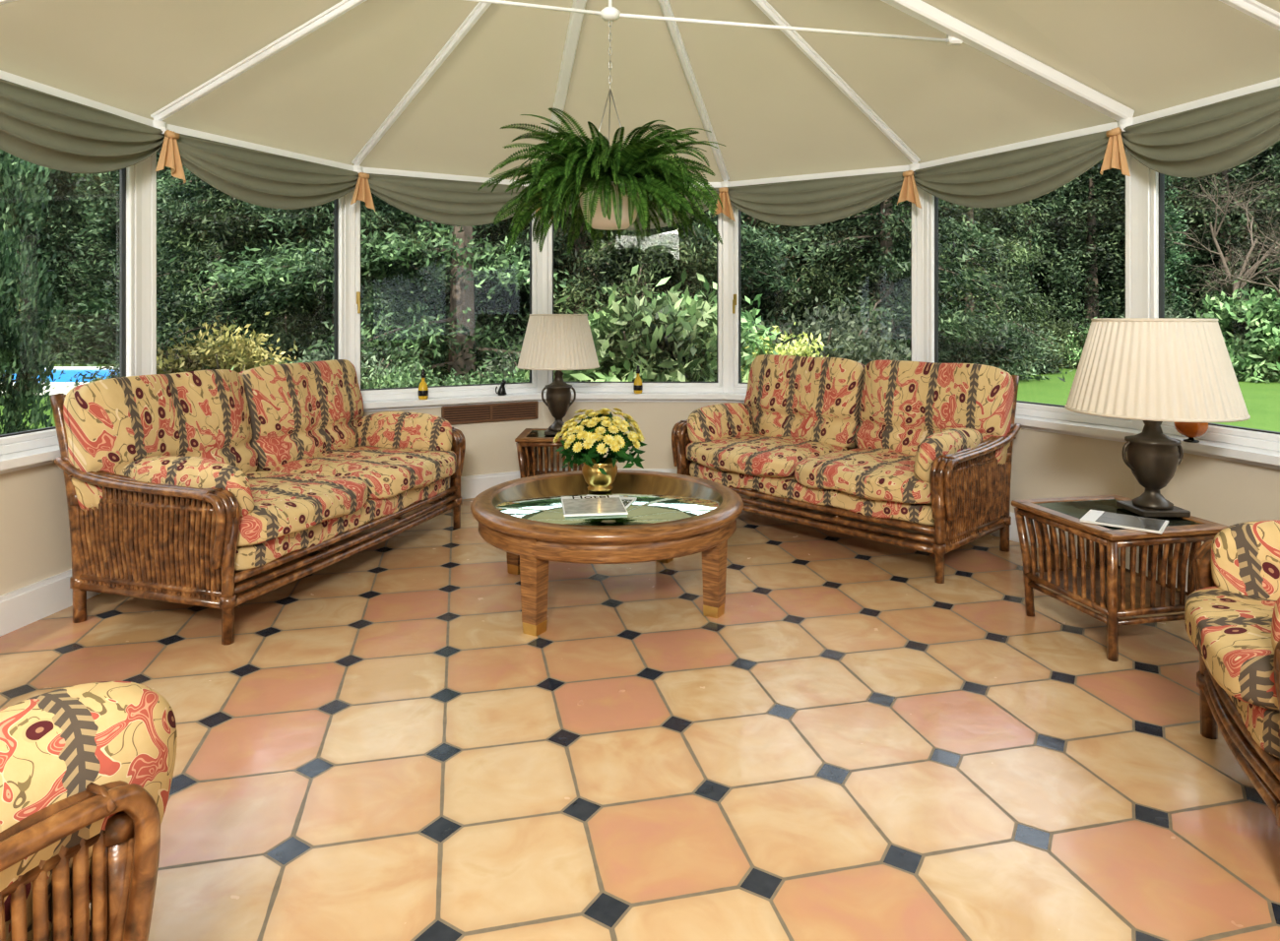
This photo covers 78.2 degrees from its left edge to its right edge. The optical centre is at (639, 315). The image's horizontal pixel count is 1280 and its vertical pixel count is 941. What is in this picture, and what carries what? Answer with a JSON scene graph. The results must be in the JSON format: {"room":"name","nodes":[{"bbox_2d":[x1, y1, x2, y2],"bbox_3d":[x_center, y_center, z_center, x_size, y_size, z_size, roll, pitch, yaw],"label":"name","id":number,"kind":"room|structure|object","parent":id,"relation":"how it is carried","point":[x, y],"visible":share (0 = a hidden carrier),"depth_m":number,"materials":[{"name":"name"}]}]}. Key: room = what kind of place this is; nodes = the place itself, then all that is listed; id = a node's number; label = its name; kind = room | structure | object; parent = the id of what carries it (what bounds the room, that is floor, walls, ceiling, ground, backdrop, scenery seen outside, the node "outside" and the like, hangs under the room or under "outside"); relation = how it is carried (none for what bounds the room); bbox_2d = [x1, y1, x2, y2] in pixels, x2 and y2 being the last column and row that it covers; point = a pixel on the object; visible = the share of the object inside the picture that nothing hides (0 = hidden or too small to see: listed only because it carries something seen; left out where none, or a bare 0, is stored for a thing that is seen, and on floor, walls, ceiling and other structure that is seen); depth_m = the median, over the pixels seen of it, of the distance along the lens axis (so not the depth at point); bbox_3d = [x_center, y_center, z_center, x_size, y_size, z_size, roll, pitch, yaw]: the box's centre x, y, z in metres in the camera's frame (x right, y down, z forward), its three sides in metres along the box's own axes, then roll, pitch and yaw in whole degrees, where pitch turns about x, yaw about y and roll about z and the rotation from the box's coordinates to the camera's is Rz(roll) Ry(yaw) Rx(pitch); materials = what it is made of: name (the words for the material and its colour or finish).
{"room":"sunroom","nodes":[
{"label":"sunroom","id":0,"kind":"room"},
{"bbox_2d":[0,462,71,595],"bbox_3d":[-2.700,1.045,0.709,0.364,0.910,6.421,0,0,2],"label":"wall","id":1,"kind":"structure","parent":0,"point":[35,540],"depth_m":3.22,"materials":[{"name":"beige paint"}]},
{"bbox_2d":[0,445,61,474],"bbox_3d":[-2.676,0.590,0.711,0.453,0.060,6.426,0,0,2],"label":"trim","id":2,"kind":"structure","parent":1,"relation":"attached to","point":[9,463],"depth_m":3.16,"materials":[{"name":"white plastic"}]},
{"bbox_2d":[0,569,101,637],"bbox_3d":[-2.571,1.175,0.677,0.145,0.150,6.353,0,0,2],"label":"baseboard","id":3,"kind":"structure","parent":1,"relation":"attached to","point":[21,608],"depth_m":3.21,"materials":[{"name":"white plastic"}]},
{"bbox_2d":[0,161,141,455],"bbox_3d":[-2.564,-0.195,3.224,0.089,1.510,1.310,0,0,8],"label":"window","id":4,"kind":"structure","parent":1,"relation":"in","point":[130,177],"depth_m":3.79,"materials":[{"name":"white plastic"}]},
{"bbox_2d":[362,401,542,476],"bbox_3d":[-1.774,1.045,4.980,0.648,0.910,2.720,0,0,43],"label":"wall","id":5,"kind":"structure","parent":0,"point":[490,447],"depth_m":5.46,"materials":[{"name":"beige paint"}]},
{"bbox_2d":[141,152,348,375],"bbox_3d":[-2.196,-0.195,4.458,0.085,1.510,1.384,0,0,26],"label":"window","id":6,"kind":"structure","parent":5,"relation":"in","point":[149,165],"depth_m":3.92,"materials":[{"name":"white plastic"}]},
{"bbox_2d":[348,189,541,401],"bbox_3d":[-1.315,-0.195,5.378,1.387,1.510,0.117,0,0,-29],"label":"window","id":7,"kind":"structure","parent":5,"relation":"in","point":[535,384],"depth_m":5.21,"materials":[{"name":"white plastic"}]},
{"bbox_2d":[363,392,544,411],"bbox_3d":[-1.758,0.590,4.966,0.731,0.060,2.740,0,0,43],"label":"trim","id":8,"kind":"structure","parent":5,"relation":"attached to","point":[430,403],"depth_m":5.26,"materials":[{"name":"white paint"}]},
{"bbox_2d":[411,468,543,504],"bbox_3d":[-1.684,1.175,4.877,0.415,0.150,2.477,0,0,43],"label":"baseboard","id":9,"kind":"structure","parent":5,"relation":"attached to","point":[472,486],"depth_m":5.41,"materials":[{"name":"white plastic"}]},
{"bbox_2d":[441,401,538,424],"bbox_3d":[-1.030,0.675,5.446,0.685,0.124,0.027,0,0,-29],"label":"air vent","id":10,"kind":"object","parent":5,"relation":"in","point":[486,413],"visible":0.85,"depth_m":5.43,"materials":[{"name":"brown wood"}]},
{"bbox_2d":[542,401,727,468],"bbox_3d":[-0.035,1.045,5.755,1.446,0.910,0.240,0,0,1],"label":"wall","id":11,"kind":"structure","parent":0,"point":[656,420],"depth_m":5.63,"materials":[{"name":"beige paint"}]},
{"bbox_2d":[540,212,727,392],"bbox_3d":[-0.058,-0.195,5.716,1.406,1.510,0.090,0,0,1],"label":"window","id":12,"kind":"structure","parent":11,"relation":"in","point":[721,386],"depth_m":5.68,"materials":[{"name":"white plastic"}]},
{"bbox_2d":[543,392,727,402],"bbox_3d":[-0.032,0.590,5.731,1.456,0.060,0.354,0,0,0],"label":"trim","id":13,"kind":"structure","parent":11,"relation":"attached to","point":[580,397],"depth_m":5.57,"materials":[{"name":"white plastic"}]},
{"bbox_2d":[0,494,1279,940],"bbox_3d":[0.060,1.350,1.604,5.520,0.200,8.206,0,0,0],"label":"floor","id":14,"kind":"structure","parent":0,"point":[862,746],"depth_m":2.24,"materials":[{"name":"tile"}]},
{"bbox_2d":[0,681,177,940],"bbox_3d":[-1.259,0.758,0.962,0.861,0.986,1.038,0,0,24],"label":"armchair","id":15,"kind":"object","parent":14,"relation":"on","point":[87,770],"visible":1,"depth_m":1.12,"materials":[{"name":"fabric"}]},
{"bbox_2d":[49,359,465,645],"bbox_3d":[-1.704,0.756,3.929,1.008,0.988,1.841,0,0,17],"label":"sofa","id":16,"kind":"object","parent":14,"relation":"on","point":[174,481],"visible":1,"depth_m":3.37,"materials":[{"name":"fabric"}]},
{"bbox_2d":[514,428,583,478],"bbox_3d":[-0.560,1.016,5.200,0.460,0.471,0.460,0,0,0],"label":"side table","id":17,"kind":"object","parent":14,"relation":"on","point":[530,438],"visible":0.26,"depth_m":5.00,"materials":[{"name":"brown wood"}]},
{"bbox_2d":[516,314,599,435],"bbox_3d":[-0.535,0.387,5.180,0.543,0.786,0.543,0,0,-3],"label":"table lamp","id":18,"kind":"object","parent":17,"relation":"on","point":[558,343],"visible":0.98,"depth_m":5.01,"materials":[{"name":"beige fabric"}]},
{"bbox_2d":[470,469,743,637],"bbox_3d":[-0.144,1.031,3.556,1.214,0.438,1.214,0,0,0],"label":"coffee table","id":19,"kind":"object","parent":14,"relation":"on","point":[672,516],"visible":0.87,"depth_m":3.21,"materials":[{"name":"brown wood"}]},
{"bbox_2d":[553,407,646,492],"bbox_3d":[-0.190,0.630,3.719,0.450,0.387,0.430,0,0,22],"label":"chrysanthemum","id":20,"kind":"object","parent":19,"relation":"on","point":[589,440],"visible":1,"depth_m":3.64,"materials":[{"name":"yellow plant"}]},
{"bbox_2d":[585,494,637,509],"bbox_3d":[-0.160,0.819,3.410,0.230,0.009,0.280,0,0,14],"label":"magazine","id":21,"kind":"object","parent":19,"relation":"on","point":[627,501],"visible":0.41,"depth_m":3.46,"materials":[{"name":"white paper"}]},
{"bbox_2d":[561,495,628,516],"bbox_3d":[-0.200,0.809,3.350,0.260,0.010,0.320,0,0,-8],"label":"magazine","id":22,"kind":"object","parent":21,"relation":"on","point":[594,505],"visible":1,"depth_m":3.31,"materials":[{"name":"white paper"}]},
{"bbox_2d":[671,354,1021,583],"bbox_3d":[1.111,0.756,4.561,0.988,0.989,1.821,0,0,-43],"label":"sofa","id":23,"kind":"object","parent":14,"relation":"on","point":[933,441],"visible":0.98,"depth_m":4.32,"materials":[{"name":"fabric"}]},
{"bbox_2d":[1011,494,1227,661],"bbox_3d":[1.870,1.016,3.110,0.520,0.471,0.540,0,0,-12],"label":"side table","id":24,"kind":"object","parent":14,"relation":"on","point":[1099,583],"visible":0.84,"depth_m":2.99,"materials":[{"name":"brown wood"}]},
{"bbox_2d":[1080,510,1168,534],"bbox_3d":[1.820,0.775,2.960,0.260,0.009,0.200,0,0,40],"label":"magazine","id":25,"kind":"object","parent":24,"relation":"on","point":[1156,526],"visible":1,"depth_m":2.94,"materials":[{"name":"white paper"}]},
{"bbox_2d":[1064,318,1250,517],"bbox_3d":[2.030,0.397,3.120,0.613,0.766,0.613,0,0,-3],"label":"table lamp","id":26,"kind":"object","parent":24,"relation":"on","point":[1153,371],"visible":1,"depth_m":2.95,"materials":[{"name":"beige fabric"}]},
{"bbox_2d":[1184,519,1279,829],"bbox_3d":[1.916,0.757,1.860,1.008,0.986,0.841,0,0,24],"label":"armchair","id":27,"kind":"object","parent":14,"relation":"on","point":[1232,615],"visible":1,"depth_m":2.01,"materials":[{"name":"fabric"}]},
{"bbox_2d":[0,0,1279,182],"bbox_3d":[0.060,-1.410,1.584,5.640,0.940,8.367,0,0,0],"label":"ceiling","id":28,"kind":"structure","parent":0,"point":[325,95],"depth_m":4.03,"materials":[{"name":"fabric"}]},
{"bbox_2d":[0,0,1279,188],"bbox_3d":[0.060,-1.373,1.621,5.640,1.006,8.292,0,0,0],"label":"frame","id":29,"kind":"object","parent":28,"relation":"attached to","point":[931,16],"visible":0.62,"depth_m":3.87,"materials":[{"name":"white plastic"}]},
{"bbox_2d":[0,78,164,173],"bbox_3d":[-2.367,-0.743,3.211,0.084,0.310,1.235,0,0,8],"label":"curtain","id":30,"kind":"object","parent":29,"relation":"hanging from","point":[43,129],"visible":1,"depth_m":3.25,"materials":[{"name":"green fabric"}]},
{"bbox_2d":[155,128,186,183],"bbox_3d":[-2.286,-0.777,3.815,0.082,0.256,0.160,0,0,17],"label":"curtain jabot","id":31,"kind":"object","parent":29,"relation":"hanging from","point":[169,157],"visible":1,"depth_m":3.80,"materials":[{"name":"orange fabric"}]},
{"bbox_2d":[163,133,358,209],"bbox_3d":[-2.012,-0.743,4.378,0.084,0.310,1.271,0,0,26],"label":"curtain","id":32,"kind":"object","parent":29,"relation":"hanging from","point":[248,175],"visible":0.98,"depth_m":4.30,"materials":[{"name":"green fabric"}]},
{"bbox_2d":[350,170,375,211],"bbox_3d":[-1.743,-0.777,4.939,0.160,0.256,0.084,0,0,-43],"label":"curtain jabot","id":33,"kind":"object","parent":29,"relation":"hanging from","point":[361,192],"visible":1,"depth_m":4.92,"materials":[{"name":"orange fabric"}]},
{"bbox_2d":[367,173,533,226],"bbox_3d":[-1.205,-0.745,5.231,1.257,0.307,0.084,0,0,-29],"label":"curtain","id":34,"kind":"object","parent":29,"relation":"hanging from","point":[458,203],"visible":0.72,"depth_m":5.19,"materials":[{"name":"green fabric"}]},
{"bbox_2d":[564,187,720,230],"bbox_3d":[-0.038,-0.746,5.516,1.283,0.305,0.084,0,0,1],"label":"curtain","id":35,"kind":"object","parent":29,"relation":"hanging from","point":[663,224],"visible":0.09,"depth_m":5.52,"materials":[{"name":"green fabric"}]},
{"bbox_2d":[466,0,962,45],"bbox_3d":[-0.111,-1.498,3.185,3.277,0.624,0.105,0,0,-14],"label":"rod","id":36,"kind":"object","parent":29,"relation":"attached to","point":[610,13],"visible":0.92,"depth_m":3.26,"materials":[{"name":"white plastic"}]},
{"bbox_2d":[477,19,725,255],"bbox_3d":[-0.136,-0.718,3.178,0.966,0.950,0.976,0,0,14],"label":"hanging fern","id":37,"kind":"object","parent":36,"relation":"hanging from","point":[611,184],"visible":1,"depth_m":2.98,"materials":[{"name":"green plant"}]},
{"bbox_2d":[712,186,735,221],"bbox_3d":[0.590,-0.777,5.507,0.160,0.256,0.082,0,0,16],"label":"curtain jabot","id":38,"kind":"object","parent":29,"relation":"hanging from","point":[724,191],"visible":0.94,"depth_m":5.48,"materials":[{"name":"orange fabric"}]},
{"bbox_2d":[727,171,904,226],"bbox_3d":[1.129,-0.743,5.186,1.283,0.310,0.084,0,0,31],"label":"curtain","id":39,"kind":"object","parent":29,"relation":"hanging from","point":[811,202],"visible":0.94,"depth_m":5.18,"materials":[{"name":"green fabric"}]},
{"bbox_2d":[896,168,921,208],"bbox_3d":[1.672,-0.777,4.868,0.084,0.256,0.160,0,0,-45],"label":"curtain jabot","id":40,"kind":"object","parent":29,"relation":"hanging from","point":[909,192],"visible":1,"depth_m":4.85,"materials":[{"name":"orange fabric"}]},
{"bbox_2d":[913,129,1109,208],"bbox_3d":[1.974,-0.743,4.317,0.084,0.311,1.283,0,0,-29],"label":"curtain","id":41,"kind":"object","parent":29,"relation":"hanging from","point":[1008,178],"visible":0.92,"depth_m":4.25,"materials":[{"name":"green fabric"}]},
{"bbox_2d":[1099,125,1130,176],"bbox_3d":[2.283,-0.777,3.761,0.081,0.256,0.160,0,0,-15],"label":"curtain jabot","id":42,"kind":"object","parent":29,"relation":"hanging from","point":[1115,157],"visible":1,"depth_m":3.75,"materials":[{"name":"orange fabric"}]},
{"bbox_2d":[1120,85,1279,177],"bbox_3d":[2.406,-0.743,3.329,0.084,0.310,0.915,0,0,-16],"label":"curtain","id":43,"kind":"object","parent":29,"relation":"hanging from","point":[1215,138],"visible":0.97,"depth_m":3.33,"materials":[{"name":"green fabric"}]},
{"bbox_2d":[727,402,1134,512],"bbox_3d":[1.708,1.045,4.935,0.594,0.910,2.748,0,0,-44],"label":"wall","id":44,"kind":"structure","parent":0,"point":[1044,464],"depth_m":4.12,"materials":[{"name":"beige paint"}]},
{"bbox_2d":[727,185,921,393],"bbox_3d":[1.204,-0.195,5.353,1.406,1.510,0.117,0,0,31],"label":"window","id":45,"kind":"structure","parent":44,"relation":"in","point":[735,384],"depth_m":5.63,"materials":[{"name":"white plastic"}]},
{"bbox_2d":[725,392,1136,443],"bbox_3d":[1.691,0.590,4.921,0.679,0.060,2.766,0,0,-44],"label":"trim","id":46,"kind":"structure","parent":44,"relation":"attached to","point":[1112,433],"depth_m":4.06,"materials":[{"name":"white plastic"}]},
{"bbox_2d":[748,489,1130,569],"bbox_3d":[1.623,1.175,4.829,0.365,0.150,2.535,0,0,-44],"label":"baseboard","id":47,"kind":"structure","parent":44,"relation":"attached to","point":[1013,533],"depth_m":4.23,"materials":[{"name":"white plastic"}]},
{"bbox_2d":[921,149,1138,429],"bbox_3d":[2.130,-0.195,4.442,0.086,1.510,1.382,0,0,-29],"label":"window","id":48,"kind":"structure","parent":44,"relation":"in","point":[929,203],"depth_m":4.36,"materials":[{"name":"white plastic"}]},
{"bbox_2d":[1134,452,1279,556],"bbox_3d":[2.797,1.045,0.702,0.447,0.910,6.408,0,0,-3],"label":"wall","id":49,"kind":"structure","parent":0,"point":[1225,492],"depth_m":3.39,"materials":[{"name":"beige paint"}]},
{"bbox_2d":[1135,546,1188,591],"bbox_3d":[2.668,1.175,0.659,0.227,0.150,6.318,0,0,-3],"label":"baseboard","id":50,"kind":"structure","parent":49,"relation":"attached to","point":[1137,549],"depth_m":3.67,"materials":[{"name":"white wood"}]},
{"bbox_2d":[1124,430,1279,469],"bbox_3d":[2.772,0.590,0.703,0.534,0.060,6.415,0,0,-3],"label":"trim","id":51,"kind":"structure","parent":49,"relation":"attached to","point":[1216,450],"depth_m":3.32,"materials":[{"name":"white plastic"}]},
{"bbox_2d":[1173,422,1208,443],"bbox_3d":[2.437,0.489,3.480,0.124,0.142,0.124,0,0,0],"label":"ornament","id":52,"kind":"object","parent":51,"relation":"on","point":[1191,430],"visible":0.59,"depth_m":3.44,"materials":[{"name":"orange ceramic"}]},
{"bbox_2d":[1136,161,1279,451],"bbox_3d":[2.593,-0.195,3.405,0.086,1.510,0.991,0,0,-16],"label":"window","id":53,"kind":"structure","parent":49,"relation":"in","point":[1151,183],"depth_m":3.76,"materials":[{"name":"white plastic"}]},
{"label":"outside","id":54,"kind":"structure","parent":0,"visible":0},
{"bbox_2d":[0,357,1279,434],"bbox_3d":[0.000,1.370,12.500,90.000,0.001,75.000,0,0,0],"label":"lawn","id":55,"kind":"structure","parent":54,"point":[1261,400],"depth_m":13.29,"materials":[{"name":"green plant"}]},
{"bbox_2d":[0,149,64,435],"bbox_3d":[-6.624,-1.926,8.013,1.263,6.656,1.307,0,0,37],"label":"cypress tree","id":56,"kind":"object","parent":55,"relation":"on","point":[27,385],"visible":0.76,"depth_m":8.07,"materials":[{"name":"green plant"}]},
{"bbox_2d":[0,154,110,364],"bbox_3d":[-17.847,-3.666,22.792,4.448,10.189,4.418,0,0,11],"label":"tree","id":57,"kind":"object","parent":55,"relation":"on","point":[65,208],"visible":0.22,"depth_m":22.74,"materials":[{"name":"green plant"}]},
{"bbox_2d":[0,366,118,395],"bbox_3d":[-11.400,1.270,15.600,5.600,0.200,4.600,0,0,0],"label":"swimming pool","id":58,"kind":"object","parent":55,"relation":"on","point":[71,371],"visible":0.03,"depth_m":15.49,"materials":[{"name":"liquid"}]},
{"bbox_2d":[28,146,245,366],"bbox_3d":[-13.846,-3.632,22.800,5.754,10.122,5.794,0,0,18],"label":"tree","id":59,"kind":"object","parent":55,"relation":"on","point":[107,218],"visible":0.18,"depth_m":21.45,"materials":[{"name":"green plant"}]},
{"bbox_2d":[52,166,331,394],"bbox_3d":[-6.967,-1.524,13.411,4.502,5.915,4.195,0,0,39],"label":"conifer tree","id":60,"kind":"object","parent":55,"relation":"on","point":[196,206],"visible":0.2,"depth_m":12.87,"materials":[{"name":"green plant"}]},
{"bbox_2d":[96,312,297,381],"bbox_3d":[-5.461,0.689,10.211,2.617,1.460,2.461,0,0,-16],"label":"shrub","id":61,"kind":"object","parent":55,"relation":"on","point":[237,354],"visible":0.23,"depth_m":9.92,"materials":[{"name":"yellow plant"}]},
{"bbox_2d":[156,154,262,354],"bbox_3d":[-11.819,-3.746,22.150,4.332,10.352,4.362,0,0,7],"label":"tree","id":62,"kind":"object","parent":55,"relation":"on","point":[175,197],"visible":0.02,"depth_m":21.19,"materials":[{"name":"green plant"}]},
{"bbox_2d":[156,178,433,363],"bbox_3d":[-6.259,-1.934,14.024,5.254,7.373,5.854,0,0,-18],"label":"conifer tree","id":63,"kind":"object","parent":55,"relation":"on","point":[284,322],"visible":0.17,"depth_m":12.76,"materials":[{"name":"green plant"}]},
{"bbox_2d":[197,192,490,385],"bbox_3d":[-4.677,-1.694,12.536,4.442,6.263,4.766,0,0,7],"label":"conifer tree","id":64,"kind":"object","parent":55,"relation":"on","point":[303,216],"visible":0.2,"depth_m":11.89,"materials":[{"name":"green plant"}]},
{"bbox_2d":[271,327,426,380],"bbox_3d":[-3.577,0.740,9.842,2.117,1.319,2.275,0,0,37],"label":"evergreen shrub","id":65,"kind":"object","parent":55,"relation":"on","point":[314,354],"visible":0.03,"depth_m":9.52,"materials":[{"name":"green plant"}]},
{"bbox_2d":[160,202,616,383],"bbox_3d":[-3.063,-2.592,12.685,7.679,8.001,6.700,0,0,-12],"label":"conifer tree","id":66,"kind":"object","parent":55,"relation":"on","point":[462,354],"visible":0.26,"depth_m":11.74,"materials":[{"name":"green plant"}]},
{"bbox_2d":[360,350,455,389],"bbox_3d":[-2.758,0.898,8.682,1.994,1.010,1.944,0,0,4],"label":"evergreen shrub","id":67,"kind":"object","parent":55,"relation":"on","point":[403,379],"visible":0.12,"depth_m":8.57,"materials":[{"name":"green plant"}]},
{"bbox_2d":[363,201,511,371],"bbox_3d":[-5.376,-3.019,20.099,4.671,8.881,4.640,0,0,-13],"label":"tree","id":68,"kind":"object","parent":55,"relation":"on","point":[430,224],"visible":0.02,"depth_m":18.84,"materials":[{"name":"green plant"}]},
{"bbox_2d":[435,365,503,385],"bbox_3d":[-1.958,0.981,8.977,1.601,0.832,1.642,0,0,-15],"label":"evergreen shrub","id":69,"kind":"object","parent":55,"relation":"on","point":[484,380],"visible":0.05,"depth_m":8.92,"materials":[{"name":"green plant"}]},
{"bbox_2d":[475,337,529,383],"bbox_3d":[-1.209,0.677,10.191,2.502,1.451,2.329,0,0,-12],"label":"evergreen shrub","id":70,"kind":"object","parent":55,"relation":"on","point":[507,363],"visible":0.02,"depth_m":9.96,"materials":[{"name":"green plant"}]},
{"bbox_2d":[402,214,632,379],"bbox_3d":[-2.212,-2.374,16.032,5.825,7.655,5.429,0,0,-44],"label":"conifer tree","id":71,"kind":"object","parent":55,"relation":"on","point":[486,288],"visible":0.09,"depth_m":14.86,"materials":[{"name":"green plant"}]},
{"bbox_2d":[435,210,707,385],"bbox_3d":[-0.989,-2.204,14.093,5.182,7.307,5.561,0,0,-27],"label":"conifer tree","id":72,"kind":"object","parent":55,"relation":"on","point":[578,245],"visible":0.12,"depth_m":13.29,"materials":[{"name":"green plant"}]},
{"bbox_2d":[506,264,764,383],"bbox_3d":[-0.047,0.462,8.835,2.970,2.015,3.037,0,0,-35],"label":"shrub","id":73,"kind":"object","parent":55,"relation":"on","point":[677,346],"visible":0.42,"depth_m":8.18,"materials":[{"name":"green plant"}]},
{"bbox_2d":[515,208,758,332],"bbox_3d":[0.044,-1.334,12.988,4.298,6.032,4.790,0,0,-5],"label":"conifer tree","id":74,"kind":"object","parent":55,"relation":"on","point":[644,269],"visible":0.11,"depth_m":12.52,"materials":[{"name":"green plant"}]},
{"bbox_2d":[0,142,1278,360],"bbox_3d":[5.076,-3.780,4.990,63.011,10.300,54.566,0,0,0],"label":"hedge","id":75,"kind":"object","parent":55,"relation":"on","point":[77,175],"visible":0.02,"depth_m":25.80,"materials":[{"name":"green plant"}]},
{"bbox_2d":[554,206,815,345],"bbox_3d":[0.834,-2.545,15.064,6.090,8.003,5.676,0,0,-29],"label":"conifer tree","id":76,"kind":"object","parent":55,"relation":"on","point":[750,251],"visible":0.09,"depth_m":13.86,"materials":[{"name":"green plant"}]},
{"bbox_2d":[625,276,799,382],"bbox_3d":[0.605,0.497,9.856,2.856,1.938,2.920,0,0,10],"label":"shrub","id":77,"kind":"object","parent":55,"relation":"on","point":[754,341],"visible":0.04,"depth_m":9.42,"materials":[{"name":"green plant"}]},
{"bbox_2d":[679,206,839,334],"bbox_3d":[2.833,-3.082,20.255,5.273,9.009,5.237,0,0,-6],"label":"tree","id":78,"kind":"object","parent":55,"relation":"on","point":[747,218],"visible":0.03,"depth_m":19.23,"materials":[{"name":"green plant"}]},
{"bbox_2d":[741,321,836,377],"bbox_3d":[1.613,0.751,9.351,2.238,1.327,2.379,0,0,25],"label":"shrub","id":79,"kind":"object","parent":55,"relation":"on","point":[799,347],"visible":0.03,"depth_m":9.27,"materials":[{"name":"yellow plant"}]},
{"bbox_2d":[746,275,911,365],"bbox_3d":[2.236,0.425,10.585,3.412,1.978,3.176,0,0,-14],"label":"evergreen shrub","id":80,"kind":"object","parent":55,"relation":"on","point":[851,345],"visible":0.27,"depth_m":10.15,"materials":[{"name":"green plant"}]},
{"bbox_2d":[758,198,911,351],"bbox_3d":[5.424,-3.837,21.830,5.436,10.537,5.399,0,0,5],"label":"tree","id":81,"kind":"object","parent":55,"relation":"on","point":[897,199],"visible":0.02,"depth_m":20.81,"materials":[{"name":"green plant"}]},
{"bbox_2d":[741,204,960,359],"bbox_3d":[4.030,-1.934,17.957,5.854,7.373,5.254,0,0,38],"label":"conifer tree","id":82,"kind":"object","parent":55,"relation":"on","point":[823,282],"visible":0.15,"depth_m":17.21,"materials":[{"name":"green plant"}]},
{"bbox_2d":[742,191,1065,382],"bbox_3d":[5.259,-2.715,16.884,5.923,8.351,6.355,0,0,-36],"label":"conifer tree","id":83,"kind":"object","parent":55,"relation":"on","point":[888,238],"visible":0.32,"depth_m":16.08,"materials":[{"name":"green plant"}]},
{"bbox_2d":[896,319,990,365],"bbox_3d":[6.517,0.740,17.044,2.117,1.319,2.275,0,0,35],"label":"evergreen shrub","id":84,"kind":"object","parent":55,"relation":"on","point":[951,358],"visible":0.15,"depth_m":16.46,"materials":[{"name":"green plant"}]},
{"bbox_2d":[894,200,1081,373],"bbox_3d":[8.330,-1.934,19.986,5.254,7.373,5.854,0,0,-5],"label":"conifer tree","id":85,"kind":"object","parent":55,"relation":"on","point":[1012,246],"visible":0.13,"depth_m":19.50,"materials":[{"name":"green plant"}]},
{"bbox_2d":[946,203,1044,324],"bbox_3d":[11.036,-3.432,25.877,4.144,9.703,4.281,0,0,-30],"label":"tree","id":86,"kind":"object","parent":55,"relation":"on","point":[1010,221],"visible":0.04,"depth_m":24.92,"materials":[{"name":"green plant"}]},
{"bbox_2d":[951,303,1072,376],"bbox_3d":[8.843,0.551,19.048,2.752,1.714,2.957,0,0,45],"label":"evergreen shrub","id":87,"kind":"object","parent":55,"relation":"on","point":[1026,347],"visible":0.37,"depth_m":18.28,"materials":[{"name":"green plant"}]},
{"bbox_2d":[982,178,1103,331],"bbox_3d":[13.032,-3.284,26.490,4.545,9.418,4.514,0,0,28],"label":"tree","id":88,"kind":"object","parent":55,"relation":"on","point":[1057,246],"visible":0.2,"depth_m":25.38,"materials":[{"name":"green plant"}]},
{"bbox_2d":[1021,311,1088,368],"bbox_3d":[10.995,0.648,21.039,3.050,1.544,2.974,0,0,-32],"label":"evergreen shrub","id":89,"kind":"object","parent":55,"relation":"on","point":[1055,327],"visible":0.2,"depth_m":20.63,"materials":[{"name":"green plant"}]},
{"bbox_2d":[1057,317,1096,369],"bbox_3d":[11.754,0.742,20.040,2.056,1.395,2.102,0,0,24],"label":"shrub","id":90,"kind":"object","parent":55,"relation":"on","point":[1084,336],"visible":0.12,"depth_m":19.98,"materials":[{"name":"green plant"}]},
{"bbox_2d":[1031,146,1182,330],"bbox_3d":[15.553,-2.954,27.120,5.656,8.749,5.695,0,0,-23],"label":"tree","id":91,"kind":"object","parent":55,"relation":"on","point":[1112,180],"visible":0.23,"depth_m":26.05,"materials":[{"name":"green plant"}]},
{"bbox_2d":[1076,174,1198,320],"bbox_3d":[17.708,-3.047,28.146,4.399,8.939,4.429,0,0,-20],"label":"tree","id":92,"kind":"object","parent":55,"relation":"on","point":[1175,219],"visible":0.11,"depth_m":27.22,"materials":[{"name":"green plant"}]},
{"bbox_2d":[1099,288,1213,318],"bbox_3d":[13.978,0.362,21.061,3.388,2.110,3.640,0,0,43],"label":"evergreen shrub","id":93,"kind":"object","parent":55,"relation":"on","point":[1168,314],"visible":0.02,"depth_m":20.38,"materials":[{"name":"green plant"}]},
{"bbox_2d":[1164,140,1279,318],"bbox_3d":[20.918,-3.886,28.162,5.656,10.634,5.618,0,0,27],"label":"tree","id":94,"kind":"object","parent":55,"relation":"on","point":[1263,160],"visible":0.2,"depth_m":27.23,"materials":[{"name":"green plant"}]},
{"bbox_2d":[1164,162,1279,300],"bbox_3d":[13.983,-1.226,17.703,4.883,5.225,3.715,0,0,-4],"label":"bare tree","id":95,"kind":"object","parent":55,"relation":"on","point":[1239,285],"visible":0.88,"depth_m":18.10,"materials":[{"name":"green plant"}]},
{"bbox_2d":[1177,189,1279,312],"bbox_3d":[13.461,-0.736,16.145,5.429,4.259,2.904,0,0,10],"label":"bare tree","id":96,"kind":"object","parent":55,"relation":"on","point":[1271,284],"visible":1,"depth_m":16.14,"materials":[{"name":"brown plant"}]},
{"bbox_2d":[1192,141,1279,319],"bbox_3d":[22.831,-3.817,28.494,5.184,10.496,5.219,0,0,-1],"label":"tree","id":97,"kind":"object","parent":55,"relation":"on","point":[1276,146],"visible":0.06,"depth_m":28.05,"materials":[{"name":"green plant"}]},
{"bbox_2d":[1196,277,1279,383],"bbox_3d":[13.560,0.323,17.011,3.504,2.325,3.428,0,0,8],"label":"shrub","id":98,"kind":"object","parent":55,"relation":"on","point":[1249,328],"visible":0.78,"depth_m":16.37,"materials":[{"name":"green plant"}]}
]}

